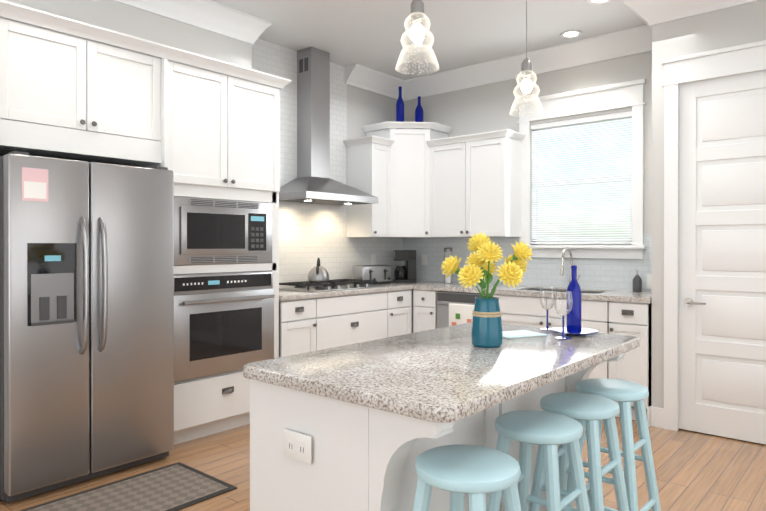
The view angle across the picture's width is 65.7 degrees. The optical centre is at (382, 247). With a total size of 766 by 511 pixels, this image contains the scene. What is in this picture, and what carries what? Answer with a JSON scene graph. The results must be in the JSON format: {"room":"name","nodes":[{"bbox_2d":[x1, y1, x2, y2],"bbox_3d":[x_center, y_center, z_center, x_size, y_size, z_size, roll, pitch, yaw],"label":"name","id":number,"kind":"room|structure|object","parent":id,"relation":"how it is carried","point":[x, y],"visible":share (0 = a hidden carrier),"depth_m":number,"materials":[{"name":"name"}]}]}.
{"room":"kitchen","nodes":[
{"label":"kitchen","id":0,"kind":"room"},
{"bbox_2d":[5,0,250,68],"bbox_3d":[-1.768,-1.532,4.085,0.270,0.526,1.905,0,0,40],"label":"soffit","id":1,"kind":"structure","parent":0,"point":[125,19],"depth_m":4.07,"materials":[{"name":"grey paint"}]},
{"bbox_2d":[347,85,396,145],"bbox_3d":[-2.202,-0.245,3.865,0.100,3.100,7.540,0,0,40],"label":"wall","id":2,"kind":"structure","parent":0,"point":[365,107],"depth_m":6.15,"materials":[{"name":"grey paint"}]},
{"bbox_2d":[0,0,163,167],"bbox_3d":[-1.937,-0.898,3.614,0.614,0.730,0.917,0,0,40],"label":"upper cabinet","id":3,"kind":"object","parent":2,"relation":"attached to","point":[70,89],"depth_m":3.38,"materials":[{"name":"white wood"}]},
{"bbox_2d":[160,48,283,199],"bbox_3d":[-1.313,-0.841,4.335,0.600,0.850,0.941,0,0,40],"label":"upper cabinet","id":4,"kind":"object","parent":2,"relation":"attached to","point":[200,126],"depth_m":4.10,"materials":[{"name":"white wood"}]},
{"bbox_2d":[174,196,271,264],"bbox_3d":[-1.311,-0.109,4.322,0.602,0.449,0.835,0,0,40],"label":"built-in microwave","id":5,"kind":"object","parent":4,"relation":"in","point":[212,231],"visible":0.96,"depth_m":4.10,"materials":[{"name":"silver metal"}]},
{"bbox_2d":[251,38,402,287],"bbox_3d":[-0.513,-0.701,5.763,0.004,2.200,2.258,0,0,40],"label":"wall tile","id":6,"kind":"structure","parent":2,"relation":"attached to","point":[309,234],"depth_m":5.59,"materials":[{"name":"white tile"}]},
{"bbox_2d":[371,254,375,264],"bbox_3d":[-0.100,0.128,6.240,0.007,0.120,0.080,0,0,40],"label":"electrical outlet plate","id":7,"kind":"object","parent":6,"relation":"attached to","point":[373,259],"visible":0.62,"depth_m":6.24,"materials":[{"name":"white plastic"}]},
{"bbox_2d":[279,47,377,205],"bbox_3d":[-0.524,-1.100,5.362,0.494,1.394,0.900,0,0,40],"label":"range hood","id":8,"kind":"object","parent":2,"relation":"attached to","point":[312,183],"visible":0.98,"depth_m":5.37,"materials":[{"name":"silver metal"}]},
{"bbox_2d":[344,133,386,236],"bbox_3d":[-0.141,-0.584,5.935,0.334,0.966,0.287,0,0,40],"label":"upper cabinet","id":9,"kind":"object","parent":2,"relation":"attached to","point":[367,156],"depth_m":5.82,"materials":[{"name":"white wood"}]},
{"bbox_2d":[345,64,404,99],"bbox_3d":[-0.078,-1.715,6.147,0.154,0.174,0.745,0,0,40],"label":"crown molding","id":10,"kind":"structure","parent":2,"relation":"attached to","point":[356,75],"depth_m":6.12,"materials":[{"name":"white wood"}]},
{"bbox_2d":[0,416,765,510],"bbox_3d":[-0.072,1.341,2.052,5.900,0.060,7.740,0,0,40],"label":"floor","id":11,"kind":"structure","parent":0,"point":[696,471],"depth_m":3.46,"materials":[{"name":"brown wood"}]},
{"bbox_2d":[0,151,173,502],"bbox_3d":[-1.839,0.403,3.534,0.845,1.783,0.905,0,0,40],"label":"refrigerator","id":12,"kind":"object","parent":11,"relation":"on","point":[86,320],"visible":1,"depth_m":3.23,"materials":[{"name":"silver metal"}]},
{"bbox_2d":[20,462,236,510],"bbox_3d":[-1.319,1.303,3.044,0.585,0.008,0.950,0,0,40],"label":"rug","id":13,"kind":"object","parent":11,"relation":"on","point":[176,486],"visible":1,"depth_m":3.13,"materials":[{"name":"grey fabric"}]},
{"bbox_2d":[174,369,249,444],"bbox_3d":[-1.315,1.091,4.339,0.600,0.426,0.936,0,0,40],"label":"base cabinet","id":14,"kind":"object","parent":11,"relation":"on","point":[207,405],"depth_m":4.06,"materials":[{"name":"white wood"}]},
{"bbox_2d":[174,271,274,381],"bbox_3d":[-1.286,0.526,4.303,0.667,0.699,0.835,0,0,40],"label":"built-in oven","id":15,"kind":"object","parent":14,"relation":"in","point":[223,322],"visible":0.71,"depth_m":4.09,"materials":[{"name":"silver metal"}]},
{"bbox_2d":[279,298,318,356],"bbox_3d":[-0.884,0.856,4.853,0.614,0.892,0.377,0,0,40],"label":"base cabinet","id":16,"kind":"object","parent":11,"relation":"on","point":[311,325],"depth_m":4.65,"materials":[{"name":"white wood"}]},
{"bbox_2d":[279,283,412,300],"bbox_3d":[-0.485,0.386,5.309,0.629,0.040,1.590,0,0,40],"label":"countertop","id":17,"kind":"structure","parent":16,"relation":"on","point":[284,295],"depth_m":4.98,"materials":[{"name":"stone"}]},
{"bbox_2d":[279,279,384,292],"bbox_3d":[-0.467,0.337,5.318,0.515,0.056,0.900,0,0,40],"label":"gas cooktop","id":18,"kind":"object","parent":17,"relation":"in","point":[331,285],"visible":0.96,"depth_m":5.18,"materials":[{"name":"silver metal"}]},
{"bbox_2d":[308,257,328,281],"bbox_3d":[-0.587,0.199,5.358,0.193,0.218,0.208,0,0,40],"label":"kettle","id":19,"kind":"object","parent":18,"relation":"on","point":[318,273],"visible":1,"depth_m":5.29,"materials":[{"name":"silver metal"}]},
{"bbox_2d":[352,265,391,284],"bbox_3d":[-0.101,0.270,5.905,0.400,0.186,0.189,0,0,-44],"label":"toaster","id":20,"kind":"object","parent":17,"relation":"on","point":[381,274],"visible":0.92,"depth_m":5.82,"materials":[{"name":"silver metal"}]},
{"bbox_2d":[319,292,386,349],"bbox_3d":[-0.479,0.854,5.328,0.614,0.892,1.013,0,0,40],"label":"base cabinet","id":21,"kind":"object","parent":11,"relation":"on","point":[357,318],"depth_m":5.10,"materials":[{"name":"white wood"}]},
{"bbox_2d":[387,289,418,337],"bbox_3d":[-0.039,0.853,5.797,0.674,0.892,0.398,0,0,40],"label":"base cabinet","id":22,"kind":"object","parent":11,"relation":"on","point":[402,305],"depth_m":5.64,"materials":[{"name":"white wood"}]},
{"bbox_2d":[419,290,434,331],"bbox_3d":[0.583,0.852,5.904,0.293,0.892,0.612,0,0,40],"label":"base cabinet","id":23,"kind":"object","parent":11,"relation":"on","point":[426,297],"depth_m":5.65,"materials":[{"name":"white wood"}]},
{"bbox_2d":[250,353,624,510],"bbox_3d":[0.286,0.862,2.205,0.746,0.896,1.380,0,0,40],"label":"kitchen island","id":24,"kind":"object","parent":11,"relation":"on","point":[364,458],"visible":0.35,"depth_m":1.74,"materials":[{"name":"white wood"}]},
{"bbox_2d":[284,429,311,463],"bbox_3d":[-0.254,0.587,1.753,0.120,0.080,0.006,0,0,40],"label":"outlet","id":25,"kind":"object","parent":24,"relation":"attached to","point":[297,445],"visible":1,"depth_m":1.75,"materials":[{"name":"white plastic"}]},
{"bbox_2d":[243,322,639,422],"bbox_3d":[0.309,0.394,2.190,0.808,0.037,1.450,0,0,40],"label":"island countertop","id":26,"kind":"structure","parent":24,"relation":"on","point":[448,374],"depth_m":1.86,"materials":[{"name":"stone"}]},
{"bbox_2d":[471,297,502,347],"bbox_3d":[0.397,0.284,2.266,0.118,0.182,0.118,0,0,40],"label":"vase","id":27,"kind":"object","parent":26,"relation":"on","point":[486,331],"visible":1,"depth_m":2.22,"materials":[{"name":"teal ceramic"}]},
{"bbox_2d":[440,233,532,298],"bbox_3d":[0.399,0.142,2.261,0.352,0.396,0.320,0,0,40],"label":"flowers","id":28,"kind":"object","parent":27,"relation":"in","point":[481,266],"visible":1,"depth_m":2.20,"materials":[{"name":"yellow plant"}]},
{"bbox_2d":[503,330,546,337],"bbox_3d":[0.576,0.371,2.547,0.200,0.006,0.150,0,0,-25],"label":"cards","id":29,"kind":"object","parent":26,"relation":"on","point":[517,334],"visible":0.75,"depth_m":2.52,"materials":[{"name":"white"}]},
{"bbox_2d":[539,287,555,330],"bbox_3d":[0.746,0.276,2.692,0.074,0.195,0.074,0,0,40],"label":"wine glass","id":30,"kind":"object","parent":26,"relation":"on","point":[547,328],"visible":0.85,"depth_m":2.69,"materials":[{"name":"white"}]},
{"bbox_2d":[554,290,572,339],"bbox_3d":[0.741,0.277,2.439,0.074,0.195,0.074,0,0,40],"label":"wine glass","id":31,"kind":"object","parent":26,"relation":"on","point":[562,337],"visible":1,"depth_m":2.44,"materials":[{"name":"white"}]},
{"bbox_2d":[549,327,598,335],"bbox_3d":[0.824,0.366,2.560,0.204,0.016,0.204,0,0,40],"label":"plate","id":32,"kind":"object","parent":26,"relation":"on","point":[586,331],"visible":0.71,"depth_m":2.56,"materials":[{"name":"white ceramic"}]},
{"bbox_2d":[566,265,581,332],"bbox_3d":[0.824,0.222,2.559,0.062,0.290,0.061,0,0,40],"label":"bottle","id":33,"kind":"object","parent":32,"relation":"on","point":[574,320],"visible":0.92,"depth_m":2.54,"materials":[{"name":"blue glass"}]},
{"bbox_2d":[413,444,520,510],"bbox_3d":[0.217,0.931,1.536,0.353,0.767,0.355,0,0,40],"label":"stool","id":34,"kind":"object","parent":11,"relation":"on","point":[475,473],"visible":1,"depth_m":1.50,"materials":[{"name":"teal paint"}]},
{"bbox_2d":[435,291,498,328],"bbox_3d":[0.924,0.853,5.613,0.724,0.892,0.612,0,0,40],"label":"base cabinet","id":35,"kind":"object","parent":11,"relation":"on","point":[495,295],"depth_m":5.58,"materials":[{"name":"white wood"}]},
{"bbox_2d":[437,291,489,327],"bbox_3d":[0.903,0.855,5.589,0.596,0.890,0.671,0,0,40],"label":"dishwasher","id":36,"kind":"object","parent":35,"relation":"in","point":[455,308],"visible":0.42,"depth_m":5.39,"materials":[{"name":"silver metal"}]},
{"bbox_2d":[486,410,589,510],"bbox_3d":[0.491,0.930,1.879,0.353,0.767,0.355,0,0,40],"label":"stool","id":37,"kind":"object","parent":11,"relation":"on","point":[550,432],"visible":0.96,"depth_m":1.85,"materials":[{"name":"teal paint"}]},
{"bbox_2d":[499,294,598,378],"bbox_3d":[1.558,0.855,5.072,1.063,0.892,0.612,0,0,40],"label":"base cabinet","id":38,"kind":"object","parent":11,"relation":"on","point":[516,310],"depth_m":4.89,"materials":[{"name":"white wood"}]},
{"bbox_2d":[391,280,651,303],"bbox_3d":[1.080,0.385,5.468,2.802,0.040,0.629,0,0,40],"label":"countertop","id":39,"kind":"structure","parent":38,"relation":"on","point":[613,295],"depth_m":5.10,"materials":[{"name":"stone"}]},
{"bbox_2d":[393,250,415,282],"bbox_3d":[0.226,0.195,6.164,0.222,0.335,0.216,0,0,-5],"label":"coffee maker","id":40,"kind":"object","parent":39,"relation":"on","point":[404,274],"visible":1,"depth_m":6.08,"materials":[{"name":"black plastic"}]},
{"bbox_2d":[444,248,451,282],"bbox_3d":[0.662,0.183,6.036,0.086,0.360,0.086,0,0,40],"label":"jar","id":41,"kind":"object","parent":39,"relation":"on","point":[449,278],"visible":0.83,"depth_m":6.01,"materials":[{"name":"clear glass"}]},
{"bbox_2d":[524,288,603,293],"bbox_3d":[1.536,0.489,5.074,0.712,0.225,0.362,0,0,40],"label":"sink basin","id":42,"kind":"object","parent":39,"relation":"in","point":[591,292],"visible":0.06,"depth_m":5.26,"materials":[{"name":"silver metal"}]},
{"bbox_2d":[560,247,579,282],"bbox_3d":[1.634,0.183,5.193,0.108,0.365,0.247,0,0,40],"label":"faucet","id":43,"kind":"object","parent":39,"relation":"on","point":[562,262],"visible":0.77,"depth_m":5.17,"materials":[{"name":"silver metal"}]},
{"bbox_2d":[633,270,641,291],"bbox_3d":[2.096,0.277,4.898,0.070,0.180,0.080,0,0,40],"label":"soap dispenser","id":44,"kind":"object","parent":39,"relation":"on","point":[637,283],"visible":1,"depth_m":4.88,"materials":[{"name":"grey"}]},
{"bbox_2d":[528,392,628,510],"bbox_3d":[0.702,0.929,2.126,0.353,0.767,0.355,0,0,40],"label":"stool","id":45,"kind":"object","parent":11,"relation":"on","point":[591,410],"visible":0.81,"depth_m":2.10,"materials":[{"name":"teal paint"}]},
{"bbox_2d":[567,378,660,510],"bbox_3d":[0.910,0.928,2.363,0.353,0.767,0.355,0,0,40],"label":"stool","id":46,"kind":"object","parent":11,"relation":"on","point":[624,393],"visible":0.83,"depth_m":2.33,"materials":[{"name":"teal paint"}]},
{"bbox_2d":[599,300,651,419],"bbox_3d":[2.010,0.856,4.686,0.366,0.892,0.612,0,0,40],"label":"base cabinet","id":47,"kind":"object","parent":11,"relation":"on","point":[617,318],"depth_m":4.43,"materials":[{"name":"white wood"}]},
{"bbox_2d":[212,0,646,79],"bbox_3d":[-0.072,-1.819,2.042,5.900,0.060,7.740,0,0,40],"label":"ceiling","id":48,"kind":"structure","parent":0,"point":[367,33],"depth_m":4.83,"materials":[{"name":"white paint"}]},
{"bbox_2d":[113,0,271,44],"bbox_3d":[-1.598,-1.705,4.015,0.139,0.181,2.019,0,0,40],"label":"crown molding","id":49,"kind":"structure","parent":48,"relation":"attached to","point":[217,18],"depth_m":4.37,"materials":[{"name":"white"}]},
{"bbox_2d":[395,0,438,73],"bbox_3d":[0.112,-1.186,1.937,0.144,1.204,0.144,0,0,40],"label":"pendant light","id":50,"kind":"object","parent":48,"relation":"hanging from","point":[417,33],"visible":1,"depth_m":1.93,"materials":[{"name":"clear glass"}]},
{"bbox_2d":[509,0,543,116],"bbox_3d":[0.610,-1.180,2.520,0.144,1.219,0.144,0,0,40],"label":"pendant light","id":51,"kind":"object","parent":48,"relation":"hanging from","point":[526,68],"visible":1,"depth_m":2.51,"materials":[{"name":"clear glass"}]},
{"bbox_2d":[560,30,581,37],"bbox_3d":[1.580,-1.792,4.987,0.180,0.011,0.180,0,0,40],"label":"recessed light","id":52,"kind":"object","parent":48,"relation":"in","point":[571,34],"visible":0.98,"depth_m":4.98,"materials":[{"name":"white"}]},
{"bbox_2d":[587,0,610,4],"bbox_3d":[1.565,-1.790,4.277,0.180,0.011,0.180,0,0,40],"label":"recessed light","id":53,"kind":"object","parent":48,"relation":"in","point":[595,2],"visible":0.92,"depth_m":4.32,"materials":[{"name":"white"}]},
{"bbox_2d":[404,51,651,244],"bbox_3d":[2.381,-0.248,4.844,5.600,3.100,0.100,0,0,40],"label":"wall","id":54,"kind":"structure","parent":0,"point":[478,109],"depth_m":5.63,"materials":[{"name":"grey paint"}]},
{"bbox_2d":[362,121,452,237],"bbox_3d":[0.256,-0.675,6.149,0.660,1.146,0.660,0,0,40],"label":"upper cabinet","id":55,"kind":"object","parent":54,"relation":"attached to","point":[422,180],"depth_m":5.95,"materials":[{"name":"white wood"}]},
{"bbox_2d":[396,86,403,128],"bbox_3d":[0.179,-1.433,6.181,0.086,0.480,0.085,0,0,40],"label":"bottle","id":56,"kind":"object","parent":55,"relation":"on","point":[400,110],"visible":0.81,"depth_m":6.15,"materials":[{"name":"blue glass"}]},
{"bbox_2d":[415,96,423,121],"bbox_3d":[0.381,-1.388,6.233,0.090,0.390,0.089,0,0,40],"label":"bottle","id":57,"kind":"object","parent":55,"relation":"on","point":[419,114],"visible":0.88,"depth_m":6.20,"materials":[{"name":"blue glass"}]},
{"bbox_2d":[435,129,522,237],"bbox_3d":[0.898,-0.584,5.815,0.857,0.966,0.334,0,0,40],"label":"upper cabinet","id":58,"kind":"object","parent":54,"relation":"attached to","point":[478,184],"depth_m":5.61,"materials":[{"name":"white wood"}]},
{"bbox_2d":[403,30,651,100],"bbox_3d":[1.231,-1.714,5.637,2.808,0.174,0.180,0,0,40],"label":"crown molding","id":59,"kind":"structure","parent":54,"relation":"attached to","point":[618,44],"depth_m":5.51,"materials":[{"name":"white wood"}]},
{"bbox_2d":[403,234,651,291],"bbox_3d":[1.288,0.142,5.710,2.808,0.515,0.004,0,0,40],"label":"wall tile","id":60,"kind":"structure","parent":54,"relation":"attached to","point":[607,274],"depth_m":5.52,"materials":[{"name":"white tile"}]},
{"bbox_2d":[422,254,427,264],"bbox_3d":[0.449,0.134,6.418,0.080,0.120,0.007,0,0,40],"label":"electrical outlet plate","id":61,"kind":"object","parent":60,"relation":"attached to","point":[424,259],"visible":1,"depth_m":6.41,"materials":[{"name":"white plastic"}]},
{"bbox_2d":[647,274,651,288],"bbox_3d":[2.221,0.282,4.906,0.080,0.120,0.007,0,0,40],"label":"electrical outlet plate","id":62,"kind":"object","parent":60,"relation":"attached to","point":[649,281],"visible":0.44,"depth_m":4.92,"materials":[{"name":"white plastic"}]},
{"bbox_2d":[515,78,646,258],"bbox_3d":[1.724,-0.652,5.291,1.180,1.495,0.070,0,0,40],"label":"window","id":63,"kind":"structure","parent":54,"relation":"in","point":[606,97],"depth_m":5.18,"materials":[{"name":"white wood"}]},
{"bbox_2d":[531,111,631,243],"bbox_3d":[1.766,-0.594,5.332,0.938,1.125,0.036,0,0,40],"label":"window blinds","id":64,"kind":"object","parent":63,"relation":"attached to","point":[538,173],"visible":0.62,"depth_m":5.31,"materials":[{"name":"grey plastic"}]},
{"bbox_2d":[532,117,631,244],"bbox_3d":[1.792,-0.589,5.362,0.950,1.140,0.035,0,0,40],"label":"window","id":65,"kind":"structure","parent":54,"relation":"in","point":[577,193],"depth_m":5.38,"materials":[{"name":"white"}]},
{"bbox_2d":[651,0,765,407],"bbox_3d":[3.221,-0.244,3.663,2.788,3.100,0.605,0,0,40],"label":"wall","id":66,"kind":"structure","parent":0,"point":[729,27],"depth_m":4.29,"materials":[{"name":"grey paint"}]},
{"bbox_2d":[629,28,651,47],"bbox_3d":[2.046,-1.710,4.547,0.154,0.174,0.420,0,0,40],"label":"crown molding","id":67,"kind":"structure","parent":66,"relation":"attached to","point":[645,36],"depth_m":4.87,"materials":[{"name":"white"}]},
{"bbox_2d":[647,406,663,427],"bbox_3d":[-0.269,1.242,1.821,5.500,0.140,6.734,0,0,40],"label":"baseboard","id":68,"kind":"structure","parent":66,"relation":"attached to","point":[655,416],"depth_m":4.31,"materials":[{"name":"white wood"}]},
{"bbox_2d":[623,0,759,31],"bbox_3d":[2.878,-1.707,3.453,2.842,0.174,0.154,0,0,40],"label":"crown molding","id":69,"kind":"structure","parent":66,"relation":"attached to","point":[652,12],"depth_m":4.20,"materials":[{"name":"white wood"}]},
{"bbox_2d":[661,40,765,430],"bbox_3d":[2.437,-0.020,3.975,1.045,2.650,0.140,0,0,40],"label":"door frame","id":70,"kind":"structure","parent":66,"relation":"attached to","point":[729,61],"depth_m":4.22,"materials":[{"name":"white wood"}]},
{"bbox_2d":[678,70,765,444],"bbox_3d":[2.426,0.065,3.963,0.845,2.463,0.098,0,0,40],"label":"pantry door","id":71,"kind":"structure","parent":66,"relation":"in","point":[722,279],"depth_m":4.06,"materials":[{"name":"white wood"}]}
]}

